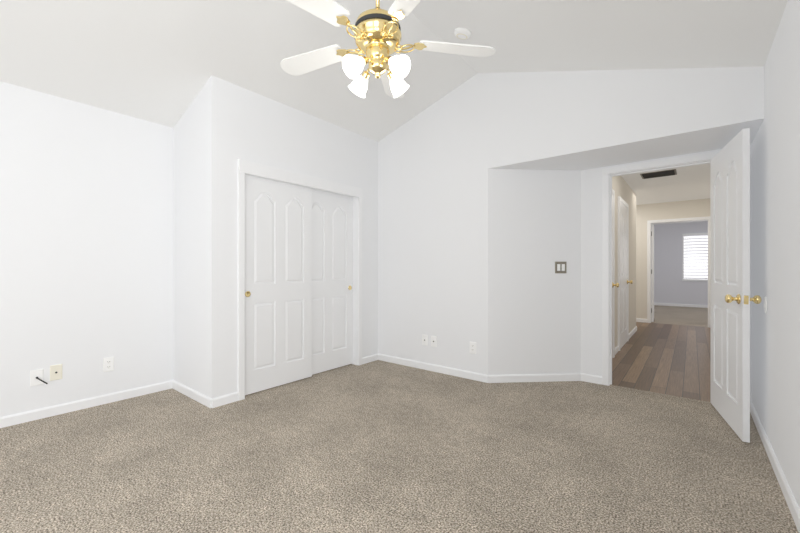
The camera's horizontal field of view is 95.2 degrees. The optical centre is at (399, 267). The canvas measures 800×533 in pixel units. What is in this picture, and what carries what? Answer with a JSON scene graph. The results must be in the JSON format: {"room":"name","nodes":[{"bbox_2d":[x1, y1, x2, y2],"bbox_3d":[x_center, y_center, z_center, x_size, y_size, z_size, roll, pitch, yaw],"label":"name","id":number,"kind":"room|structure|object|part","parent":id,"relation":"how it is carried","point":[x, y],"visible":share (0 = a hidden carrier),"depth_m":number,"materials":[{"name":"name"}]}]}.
{"room":"empty bedroom","nodes":[
{"label":"empty bedroom","id":0,"kind":"room"},
{"bbox_2d":[0,81,172,416],"bbox_3d":[-2.690,-0.105,2.792,0.120,2.450,5.840,0,0,39],"label":"wall","id":1,"kind":"structure","parent":0,"point":[86,239],"depth_m":2.89,"materials":[{"name":"white paint"}]},
{"bbox_2d":[30,369,47,385],"bbox_3d":[-2.665,0.810,2.695,0.040,0.115,0.090,0,0,39],"label":"outlet wall left coax","id":2,"kind":"object","parent":1,"relation":"attached to","point":[36,377],"visible":1,"depth_m":2.69,"materials":[{"name":"white plastic"}]},
{"bbox_2d":[50,364,61,380],"bbox_3d":[-2.616,0.795,2.778,0.014,0.115,0.070,0,0,39],"label":"outlet","id":3,"kind":"object","parent":1,"relation":"attached to","point":[55,372],"visible":1,"depth_m":2.77,"materials":[{"name":"white plastic"}]},
{"bbox_2d":[103,357,113,371],"bbox_3d":[-2.418,0.800,3.029,0.008,0.115,0.070,0,0,39],"label":"outlet wall left power","id":4,"kind":"object","parent":1,"relation":"attached to","point":[108,363],"visible":1,"depth_m":3.03,"materials":[{"name":"white plastic"}]},
{"bbox_2d":[0,354,799,532],"bbox_3d":[-0.817,1.083,1.716,4.150,0.075,6.260,0,0,39],"label":"baseboard","id":5,"kind":"structure","parent":1,"relation":"attached to","point":[68,407],"depth_m":3.06,"materials":[{"name":"white paint"}]},
{"bbox_2d":[173,75,223,398],"bbox_3d":[-1.781,-0.222,3.205,0.785,2.683,0.100,0,0,39],"label":"wall","id":6,"kind":"structure","parent":0,"point":[198,247],"depth_m":3.05,"materials":[{"name":"white paint"}]},
{"bbox_2d":[224,80,377,394],"bbox_3d":[-0.895,-0.222,3.764,0.100,2.683,1.880,0,0,39],"label":"wall","id":7,"kind":"structure","parent":0,"point":[279,135],"depth_m":3.53,"materials":[{"name":"white paint"}]},
{"bbox_2d":[245,174,311,394],"bbox_3d":[-1.143,0.137,3.455,0.036,1.943,0.735,0,0,39],"label":"closet door","id":8,"kind":"structure","parent":7,"relation":"in","point":[278,283],"depth_m":3.42,"materials":[{"name":"white paint"}]},
{"bbox_2d":[238,159,362,400],"bbox_3d":[-0.940,0.100,3.684,0.119,2.040,1.476,0,0,39],"label":"trim","id":9,"kind":"structure","parent":7,"relation":"attached to","point":[266,172],"depth_m":3.22,"materials":[{"name":"white paint"}]},
{"bbox_2d":[312,188,352,374],"bbox_3d":[-0.790,0.137,3.964,0.036,1.943,0.735,0,0,39],"label":"closet door","id":10,"kind":"structure","parent":7,"relation":"in","point":[332,280],"depth_m":3.99,"materials":[{"name":"white paint"}]},
{"bbox_2d":[0,0,787,224],"bbox_3d":[2.846,-1.664,4.830,6.220,0.792,15.940,0,0,39],"label":"ceiling","id":11,"kind":"structure","parent":0,"point":[161,62],"depth_m":2.63,"materials":[{"name":"white paint"}]},
{"bbox_2d":[280,0,494,97],"bbox_3d":[-0.166,-1.448,2.038,1.333,0.868,1.309,0,0,39],"label":"ceiling fan","id":12,"kind":"object","parent":11,"relation":"hanging from","point":[377,33],"visible":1,"depth_m":2.01,"materials":[{"name":"white wood"}]},
{"bbox_2d":[454,28,470,39],"bbox_3d":[0.495,-1.849,2.878,0.131,0.070,0.132,0,0,39],"label":"smoke detector","id":13,"kind":"object","parent":11,"relation":"attached to","point":[462,33],"visible":0.98,"depth_m":2.85,"materials":[{"name":"white plastic"}]},
{"bbox_2d":[640,169,676,178],"bbox_3d":[3.604,-1.304,5.089,0.400,0.012,0.350,0,0,39],"label":"ceiling vent","id":14,"kind":"object","parent":11,"relation":"in","point":[658,174],"visible":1,"depth_m":5.07,"materials":[{"name":"black metal"}]},
{"bbox_2d":[0,360,798,532],"bbox_3d":[-0.842,1.150,1.685,4.390,0.060,6.420,0,0,39],"label":"floor","id":15,"kind":"structure","parent":0,"point":[378,446],"depth_m":2.09,"materials":[{"name":"beige carpet"}]},
{"bbox_2d":[378,73,487,374],"bbox_3d":[0.020,-0.420,4.300,2.230,3.080,0.100,0,0,39],"label":"wall","id":16,"kind":"structure","parent":0,"point":[432,219],"depth_m":3.92,"materials":[{"name":"white paint"}]},
{"bbox_2d":[422,334,427,345],"bbox_3d":[0.272,0.795,4.025,0.070,0.115,0.014,0,0,39],"label":"outlet","id":17,"kind":"object","parent":16,"relation":"attached to","point":[424,339],"visible":1,"depth_m":4.02,"materials":[{"name":"white plastic"}]},
{"bbox_2d":[431,336,436,346],"bbox_3d":[0.364,0.795,3.951,0.070,0.115,0.014,0,0,39],"label":"outlet","id":18,"kind":"object","parent":16,"relation":"attached to","point":[433,341],"visible":1,"depth_m":3.95,"materials":[{"name":"white plastic"}]},
{"bbox_2d":[470,342,475,353],"bbox_3d":[0.731,0.800,3.662,0.070,0.115,0.008,0,0,39],"label":"outlet","id":19,"kind":"object","parent":16,"relation":"attached to","point":[473,347],"visible":1,"depth_m":3.65,"materials":[{"name":"white plastic"}]},
{"bbox_2d":[488,169,580,374],"bbox_3d":[1.367,0.075,3.645,0.690,2.090,0.760,0,0,39],"label":"wall","id":20,"kind":"structure","parent":0,"point":[534,298],"depth_m":3.60,"materials":[{"name":"white paint"}]},
{"bbox_2d":[555,262,566,272],"bbox_3d":[1.592,-0.005,3.612,0.118,0.115,0.010,0,0,-4],"label":"light switch","id":21,"kind":"object","parent":20,"relation":"attached to","point":[560,267],"visible":1,"depth_m":3.61,"materials":[{"name":"beige plastic"}]},
{"bbox_2d":[612,176,635,347],"bbox_3d":[3.059,-0.095,5.160,0.100,2.430,3.720,0,0,39],"label":"wall","id":22,"kind":"structure","parent":0,"point":[622,189],"depth_m":5.87,"materials":[{"name":"beige paint"}]},
{"bbox_2d":[612,189,614,357],"bbox_3d":[2.414,0.075,4.254,0.026,2.090,0.880,0,0,39],"label":"door frame","id":23,"kind":"structure","parent":22,"relation":"attached to","point":[613,192],"depth_m":4.55,"materials":[{"name":"white paint"}]},
{"bbox_2d":[612,194,618,357],"bbox_3d":[2.440,0.100,4.234,0.090,2.020,0.760,0,0,39],"label":"hall door","id":24,"kind":"structure","parent":22,"relation":"in","point":[616,285],"depth_m":4.49,"materials":[{"name":"white paint"}]},
{"bbox_2d":[618,196,628,350],"bbox_3d":[3.227,0.075,5.269,0.026,2.090,0.880,0,0,39],"label":"door frame","id":25,"kind":"structure","parent":22,"relation":"attached to","point":[620,199],"depth_m":4.93,"materials":[{"name":"white paint"}]},
{"bbox_2d":[615,326,636,354],"bbox_3d":[3.102,1.083,5.125,0.013,0.075,3.720,0,0,39],"label":"baseboard","id":26,"kind":"structure","parent":22,"relation":"attached to","point":[633,331],"depth_m":5.87,"materials":[{"name":"white paint"}]},
{"bbox_2d":[620,202,632,348],"bbox_3d":[3.252,0.100,5.249,0.090,2.020,0.760,0,0,39],"label":"hall door","id":27,"kind":"structure","parent":22,"relation":"in","point":[624,281],"depth_m":5.22,"materials":[{"name":"white paint"}]},
{"bbox_2d":[488,67,763,170],"bbox_3d":[1.847,-1.448,3.261,1.920,0.955,0.760,0,0,39],"label":"soffit","id":28,"kind":"structure","parent":0,"point":[569,120],"depth_m":2.95,"materials":[{"name":"white paint"}]},
{"bbox_2d":[612,322,709,401],"bbox_3d":[3.334,1.150,5.689,2.870,0.060,5.050,0,0,39],"label":"floor","id":29,"kind":"structure","parent":0,"point":[670,359],"depth_m":4.37,"materials":[{"name":"laminate"}]},
{"bbox_2d":[607,149,719,167],"bbox_3d":[2.334,-0.940,3.281,0.809,0.060,0.120,0,0,39],"label":"wall","id":30,"kind":"structure","parent":0,"point":[664,158],"depth_m":3.20,"materials":[{"name":"white paint"}]},
{"bbox_2d":[581,144,751,400],"bbox_3d":[2.316,0.075,3.295,1.230,2.090,0.120,0,0,39],"label":"wall","id":31,"kind":"structure","parent":0,"point":[591,271],"depth_m":3.57,"materials":[{"name":"white paint"}]},
{"bbox_2d":[602,151,718,385],"bbox_3d":[2.334,0.084,3.281,0.893,2.072,0.150,0,0,39],"label":"door frame","id":32,"kind":"structure","parent":31,"relation":"attached to","point":[606,172],"depth_m":3.48,"materials":[{"name":"white paint"}]},
{"bbox_3d":[2.334,0.105,3.281,0.809,2.030,0.120,0,0,39],"label":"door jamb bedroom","id":33,"kind":"part","parent":32,"relation":"part of","materials":[{"name":"white wood"}]},
{"bbox_2d":[636,198,708,318],"bbox_3d":[4.821,-0.095,7.733,2.638,2.430,0.100,0,0,39],"label":"wall","id":34,"kind":"structure","parent":0,"point":[642,214],"depth_m":7.48,"materials":[{"name":"beige paint"}]},
{"bbox_2d":[636,318,646,322],"bbox_3d":[4.447,1.083,7.960,1.570,0.075,0.013,0,0,39],"label":"baseboard","id":35,"kind":"structure","parent":34,"relation":"attached to","point":[637,319],"depth_m":7.53,"materials":[{"name":"white paint"}]},
{"bbox_2d":[651,224,653,321],"bbox_3d":[5.421,0.101,7.825,0.076,2.014,0.804,0,0,39],"label":"door","id":36,"kind":"structure","parent":34,"relation":"in","point":[652,272],"depth_m":7.51,"materials":[{"name":"white paint"}]},
{"bbox_2d":[647,216,709,327],"bbox_3d":[5.485,0.075,7.192,1.010,2.090,0.115,0,0,39],"label":"door frame","id":37,"kind":"structure","parent":34,"relation":"attached to","point":[649,222],"depth_m":7.41,"materials":[{"name":"white paint"}]},
{"bbox_2d":[651,305,707,326],"bbox_3d":[7.218,1.150,8.678,4.200,0.060,4.470,0,0,39],"label":"floor","id":38,"kind":"structure","parent":0,"point":[688,316],"depth_m":8.61,"materials":[{"name":"beige carpet"}]},
{"bbox_2d":[654,221,707,304],"bbox_3d":[8.576,-0.095,10.376,4.200,2.430,0.120,0,0,39],"label":"wall","id":39,"kind":"structure","parent":0,"point":[671,286],"depth_m":10.71,"materials":[{"name":"grey paint"}]},
{"bbox_2d":[654,303,707,307],"bbox_3d":[8.535,1.083,10.324,4.000,0.075,0.013,0,0,39],"label":"baseboard","id":40,"kind":"structure","parent":39,"relation":"attached to","point":[683,305],"depth_m":10.59,"materials":[{"name":"white paint"}]},
{"bbox_2d":[682,233,707,280],"bbox_3d":[8.657,-0.310,10.197,1.230,1.360,0.058,0,0,39],"label":"blinds","id":41,"kind":"object","parent":39,"relation":"attached to","point":[695,256],"visible":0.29,"depth_m":10.39,"materials":[{"name":"white paint"}]},
{"bbox_2d":[752,0,799,508],"bbox_3d":[0.850,-0.102,0.383,0.120,2.445,6.500,0,0,39],"label":"wall","id":42,"kind":"structure","parent":0,"point":[776,266],"depth_m":1.95,"materials":[{"name":"white paint"}]},
{"bbox_2d":[710,128,760,442],"bbox_3d":[2.413,0.110,2.644,0.227,1.996,0.772,0,0,39],"label":"bedroom door","id":43,"kind":"structure","parent":42,"relation":"in","point":[730,299],"depth_m":2.53,"materials":[{"name":"white paint"}]},
{"bbox_2d":[763,297,766,312],"bbox_3d":[2.311,0.234,2.313,0.010,0.104,0.104,0,0,39],"label":"light switch","id":44,"kind":"object","parent":42,"relation":"attached to","point":[765,304],"visible":1,"depth_m":2.29,"materials":[{"name":"white plastic"}]}
]}

